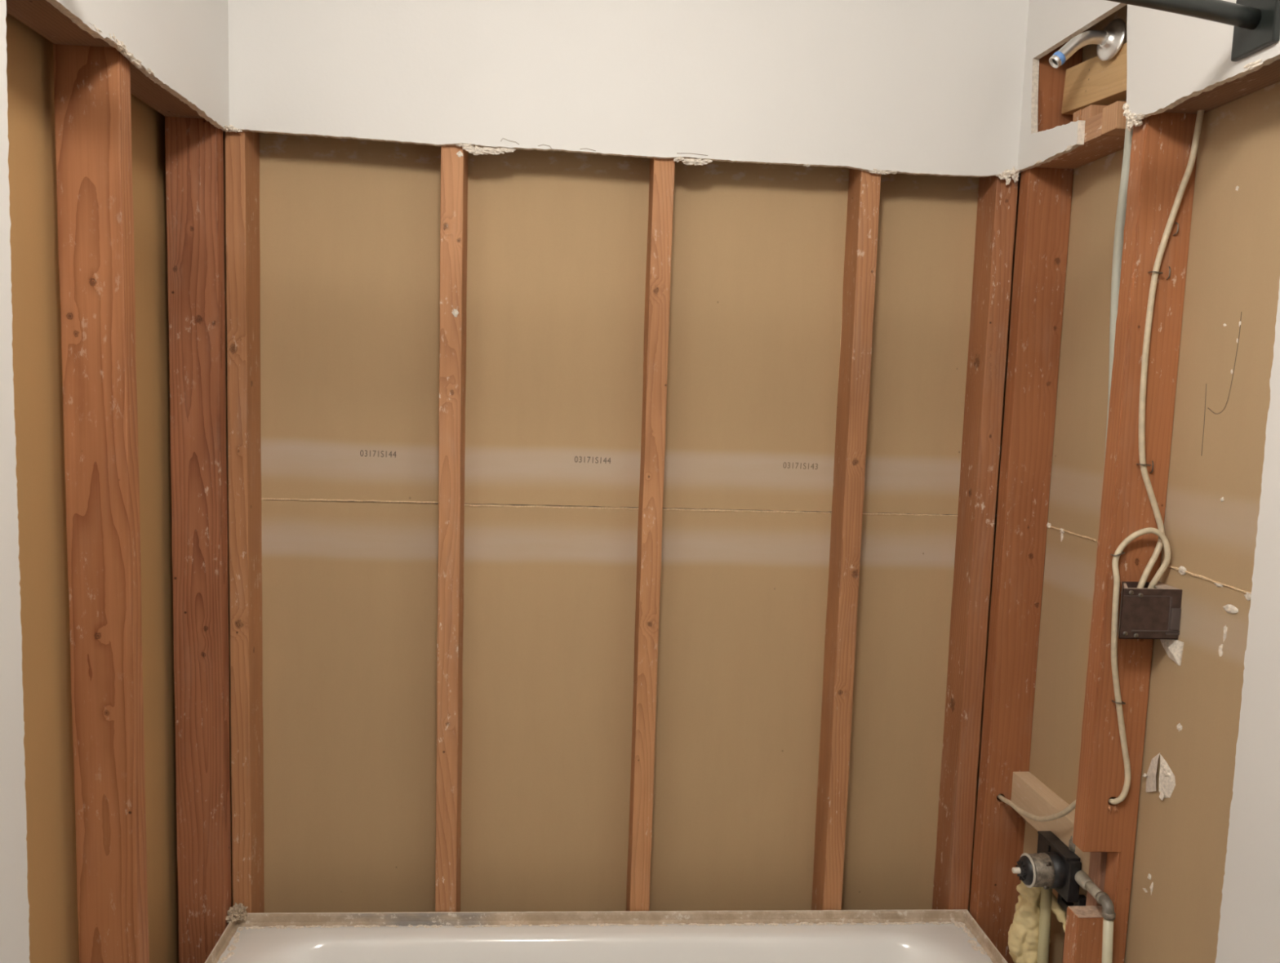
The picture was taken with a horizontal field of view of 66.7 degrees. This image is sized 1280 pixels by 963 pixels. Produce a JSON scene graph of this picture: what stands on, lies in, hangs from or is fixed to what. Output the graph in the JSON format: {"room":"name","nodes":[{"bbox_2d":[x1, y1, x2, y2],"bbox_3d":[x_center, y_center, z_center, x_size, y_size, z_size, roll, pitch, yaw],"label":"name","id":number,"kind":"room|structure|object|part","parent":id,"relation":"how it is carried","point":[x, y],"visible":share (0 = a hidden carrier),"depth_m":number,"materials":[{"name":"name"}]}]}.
{"room":"building under construction","nodes":[
{"label":"building under construction","id":0,"kind":"room"},
{"bbox_2d":[5,12,178,962],"bbox_3d":[-0.812,0.179,0.599,0.012,2.440,2.739,1,6,-5],"label":"wall","id":1,"kind":"structure","parent":0,"point":[37,344],"depth_m":1.46,"materials":[{"name":"paper"}]},
{"bbox_2d":[0,0,242,962],"bbox_3d":[-0.671,0.187,0.566,0.037,2.440,2.650,1,6,-5],"label":"wall","id":2,"kind":"structure","parent":0,"point":[181,46],"depth_m":1.14,"materials":[{"name":"white paint"}]},
{"bbox_2d":[5,0,112,47],"bbox_3d":[-0.767,-0.616,1.184,0.090,0.039,0.386,1,6,-5],"label":"block","id":3,"kind":"object","parent":2,"relation":"attached to","point":[41,16],"visible":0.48,"depth_m":1.29,"materials":[{"name":"brown wood"}]},
{"bbox_2d":[129,62,204,118],"bbox_3d":[-0.800,-0.660,1.588,0.090,0.039,0.348,1,6,-5],"label":"block","id":4,"kind":"object","parent":2,"relation":"attached to","point":[142,87],"visible":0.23,"depth_m":1.64,"materials":[{"name":"brown wood"}]},
{"bbox_2d":[222,130,1020,913],"bbox_3d":[-0.043,0.059,2.033,1.725,2.440,0.016,1,6,-5],"label":"wall","id":5,"kind":"structure","parent":0,"point":[349,588],"depth_m":2.03,"materials":[{"name":"paper"}]},
{"bbox_2d":[227,0,1029,185],"bbox_3d":[0.003,-0.873,1.834,1.512,0.543,0.025,1,6,-5],"label":"wall","id":6,"kind":"structure","parent":0,"point":[929,87],"depth_m":1.85,"materials":[{"name":"white paint"}]},
{"bbox_2d":[1017,0,1279,962],"bbox_3d":[0.831,0.223,0.690,0.018,2.440,2.650,1,6,-5],"label":"wall","id":7,"kind":"structure","parent":0,"point":[1173,59],"depth_m":1.26,"materials":[{"name":"white paint"}]},
{"bbox_2d":[1106,0,1279,61],"bbox_3d":[0.052,-0.609,1.148,1.509,0.080,0.167,1,6,-5],"label":"shower curtain rod","id":8,"kind":"object","parent":7,"relation":"attached to","point":[1255,24],"visible":1,"depth_m":1.23,"materials":[{"name":"black metal"}]},
{"bbox_2d":[1019,4,1279,962],"bbox_3d":[0.927,0.221,0.743,0.021,2.440,2.739,1,6,-5],"label":"wall","id":9,"kind":"structure","parent":0,"point":[1222,402],"depth_m":1.53,"materials":[{"name":"paper"}]},
{"bbox_3d":[0.030,1.467,0.765,1.790,0.100,2.870,1,6,-5],"label":"floor","id":10,"kind":"structure","parent":0,"visible":0},
{"bbox_2d":[52,43,148,962],"bbox_3d":[-0.810,0.091,1.470,0.094,2.440,0.040,1,6,-5],"label":"stud","id":11,"kind":"object","parent":10,"relation":"on","point":[92,84],"visible":0.94,"depth_m":1.45,"materials":[{"name":"brown wood"}]},
{"bbox_2d":[164,116,231,962],"bbox_3d":[-0.839,0.051,1.853,0.092,2.440,0.040,1,6,-5],"label":"stud","id":12,"kind":"object","parent":10,"relation":"on","point":[194,157],"visible":0.88,"depth_m":1.84,"materials":[{"name":"brown wood"}]},
{"bbox_2d":[225,131,264,913],"bbox_3d":[-0.781,0.046,1.924,0.038,2.440,0.090,1,6,-5],"label":"stud","id":13,"kind":"object","parent":10,"relation":"on","point":[242,148],"visible":0.88,"depth_m":1.90,"materials":[{"name":"brown wood"}]},
{"bbox_2d":[435,145,467,912],"bbox_3d":[-0.379,0.056,1.956,0.054,2.440,0.093,1,6,-5],"label":"stud","id":14,"kind":"object","parent":10,"relation":"on","point":[454,159],"visible":0.86,"depth_m":1.92,"materials":[{"name":"brown wood"}]},
{"bbox_2d":[204,909,1007,962],"bbox_3d":[-0.034,1.123,1.671,1.529,0.398,0.746,1,6,-5],"label":"bathtub","id":15,"kind":"object","parent":10,"relation":"on","point":[796,936],"visible":1,"depth_m":1.98,"materials":[{"name":"white ceramic"}]},
{"bbox_2d":[226,902,248,923],"bbox_3d":[-0.809,0.863,1.942,0.035,0.036,0.044,7,8,43],"label":"clump","id":16,"kind":"object","parent":15,"relation":"on","point":[236,913],"visible":1,"depth_m":1.94,"materials":[{"name":"beige"}]},
{"bbox_2d":[626,158,674,911],"bbox_3d":[0.021,0.066,1.990,0.044,2.440,0.090,1,6,-5],"label":"stud","id":17,"kind":"object","parent":10,"relation":"on","point":[661,175],"visible":0.89,"depth_m":1.95,"materials":[{"name":"brown wood"}]},
{"bbox_2d":[811,168,880,910],"bbox_3d":[0.430,0.075,2.024,0.045,2.440,0.090,1,6,-5],"label":"stud","id":18,"kind":"object","parent":10,"relation":"on","point":[864,187],"visible":0.82,"depth_m":2.00,"materials":[{"name":"brown wood"}]},
{"bbox_2d":[932,175,1018,911],"bbox_3d":[0.707,0.082,2.047,0.048,2.440,0.091,1,6,-5],"label":"stud","id":19,"kind":"object","parent":10,"relation":"on","point":[997,202],"visible":0.87,"depth_m":2.02,"materials":[{"name":"brown wood"}]},
{"bbox_2d":[968,31,1084,962],"bbox_3d":[0.780,0.091,1.986,0.093,2.440,0.043,1,6,-5],"label":"stud","id":20,"kind":"object","parent":10,"relation":"on","point":[1045,193],"visible":0.78,"depth_m":1.97,"materials":[{"name":"brown wood"}]},
{"bbox_2d":[1010,771,1090,875],"bbox_3d":[0.803,0.655,1.876,0.037,0.077,0.302,1,6,-5],"label":"brace","id":21,"kind":"object","parent":20,"relation":"attached to","point":[1028,793],"visible":0.6,"depth_m":1.90,"materials":[{"name":"beige wood"}]},
{"bbox_2d":[1011,831,1086,912],"bbox_3d":[0.744,0.748,1.807,0.126,0.160,0.114,1,6,-5],"label":"shower valve","id":22,"kind":"object","parent":21,"relation":"attached to","point":[1053,866],"visible":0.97,"depth_m":1.77,"materials":[{"name":"black metal"}]},
{"bbox_3d":[0.694,0.714,1.784,0.020,0.012,0.012,1,6,-5],"label":"stem","id":23,"kind":"part","parent":22,"relation":"part of","materials":[{"name":"white plastic"}]},
{"bbox_2d":[1008,880,1066,962],"bbox_3d":[0.761,0.901,1.867,0.089,0.331,0.122,1,6,-5],"label":"foam","id":24,"kind":"object","parent":22,"relation":"hanging from","point":[1023,933],"visible":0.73,"depth_m":1.86,"materials":[{"name":"yellow plastic"}]},
{"bbox_2d":[1036,887,1052,962],"bbox_3d":[0.764,1.015,1.865,0.028,0.525,0.023,1,6,-5],"label":"pipe","id":25,"kind":"object","parent":22,"relation":"attached to","point":[1046,898],"visible":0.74,"depth_m":1.84,"materials":[{"name":"beige plastic"}]},
{"bbox_3d":[0.776,0.699,1.807,0.026,0.053,0.108,1,6,-5],"label":"bracket arm","id":26,"kind":"part","parent":22,"relation":"part of","materials":[{"name":"black plastic"}]},
{"bbox_2d":[1068,121,1133,853],"bbox_3d":[0.803,-0.035,1.676,0.029,1.447,0.102,5,7,28],"label":"riser pipe","id":27,"kind":"object","parent":22,"relation":"attached to","point":[1122,202],"visible":0.3,"depth_m":1.62,"materials":[{"name":"grey metal"}]},
{"bbox_2d":[1039,112,1124,168],"bbox_3d":[0.816,-0.618,1.773,0.091,0.040,0.247,1,6,-5],"label":"block","id":28,"kind":"object","parent":20,"relation":"attached to","point":[1096,146],"visible":0.47,"depth_m":1.74,"materials":[{"name":"brown wood"}]},
{"bbox_2d":[1072,109,1082,121],"bbox_3d":[0.807,-0.655,1.769,0.028,0.036,0.026,1,6,-5],"label":"wood offcut","id":29,"kind":"object","parent":28,"relation":"on","point":[1077,115],"visible":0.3,"depth_m":1.76,"materials":[{"name":"brown wood"}]},
{"bbox_2d":[1081,105,1106,120],"bbox_3d":[0.804,-0.647,1.722,0.032,0.030,0.030,1,6,-5],"label":"wood offcut","id":30,"kind":"object","parent":28,"relation":"on","point":[1090,112],"visible":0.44,"depth_m":1.71,"materials":[{"name":"brown wood"}]},
{"bbox_2d":[1101,101,1126,136],"bbox_3d":[0.804,-0.606,1.625,0.043,0.044,0.044,1,6,-5],"label":"wood offcut","id":31,"kind":"object","parent":28,"relation":"on","point":[1113,122],"visible":0.56,"depth_m":1.61,"materials":[{"name":"brown wood"}]},
{"bbox_2d":[1062,111,1197,962],"bbox_3d":[0.810,0.130,1.610,0.099,2.441,0.043,1,6,-5],"label":"stud","id":32,"kind":"object","parent":10,"relation":"on","point":[1161,148],"visible":0.84,"depth_m":1.58,"materials":[{"name":"brown wood"}]},
{"bbox_2d":[996,527,1171,822],"bbox_3d":[0.786,0.368,1.799,0.084,0.635,0.435,1,6,-5],"label":"electrical cable","id":33,"kind":"object","parent":32,"relation":"attached to","point":[1128,540],"visible":0.92,"depth_m":1.59,"materials":[{"name":"beige plastic"}]},
{"bbox_2d":[1061,42,1127,115],"bbox_3d":[0.848,-0.720,1.713,0.038,0.111,0.341,1,6,-5],"label":"block","id":34,"kind":"object","parent":32,"relation":"attached to","point":[1093,81],"visible":0.38,"depth_m":1.76,"materials":[{"name":"brown wood"}]},
{"bbox_2d":[1048,18,1126,68],"bbox_3d":[0.792,-0.764,1.697,0.152,0.086,0.068,1,6,-5],"label":"pipe","id":35,"kind":"object","parent":34,"relation":"attached to","point":[1109,41],"visible":0.94,"depth_m":1.69,"materials":[{"name":"silver metal"}]},
{"bbox_2d":[1075,870,1115,962],"bbox_3d":[0.783,0.993,1.714,0.035,0.601,0.138,2,6,0],"label":"supply pipe","id":36,"kind":"object","parent":32,"relation":"attached to","point":[1082,878],"visible":1,"depth_m":1.63,"materials":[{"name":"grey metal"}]},
{"bbox_2d":[1085,852,1106,906],"bbox_3d":[0.815,0.703,1.710,0.038,0.280,0.034,1,6,-5],"label":"wood offcut","id":37,"kind":"object","parent":32,"relation":"attached to","point":[1097,866],"visible":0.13,"depth_m":1.70,"materials":[{"name":"brown wood"}]},
{"bbox_2d":[1118,582,1182,639],"bbox_3d":[0.807,0.208,1.569,0.099,0.081,0.062,1,6,-5],"label":"switch box","id":38,"kind":"object","parent":32,"relation":"attached to","point":[1145,613],"visible":0.98,"depth_m":1.54,"materials":[{"name":"brown plastic"}]},
{"bbox_3d":[0.809,0.171,1.567,0.096,0.006,0.057,1,6,-5],"label":"box lid","id":39,"kind":"part","parent":38,"relation":"part of","materials":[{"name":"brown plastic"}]},
{"bbox_2d":[1166,266,1170,279],"bbox_3d":[0.841,-0.331,1.545,0.004,0.022,0.007,1,6,-5],"label":"staple","id":40,"kind":"object","parent":32,"relation":"attached to","point":[1169,266],"visible":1,"depth_m":1.54,"materials":[{"name":"silver metal"}]},
{"bbox_2d":[1136,109,1204,588],"bbox_3d":[0.838,-0.235,1.544,0.067,0.861,0.027,1,6,-5],"label":"electrical cable","id":41,"kind":"object","parent":32,"relation":"attached to","point":[1155,272],"visible":0.87,"depth_m":1.55,"materials":[{"name":"beige plastic"}]},
{"bbox_2d":[1173,222,1178,235],"bbox_3d":[0.849,-0.400,1.539,0.004,0.022,0.008,-2,7,-35],"label":"staple","id":42,"kind":"object","parent":32,"relation":"attached to","point":[1175,222],"visible":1,"depth_m":1.54,"materials":[{"name":"silver metal"}]},
{"bbox_2d":[1164,58,1279,114],"bbox_3d":[0.852,-0.575,1.323,0.089,0.039,0.396,1,6,-5],"label":"block","id":43,"kind":"object","parent":32,"relation":"attached to","point":[1267,75],"visible":0.2,"depth_m":1.41,"materials":[{"name":"brown wood"}]}
]}

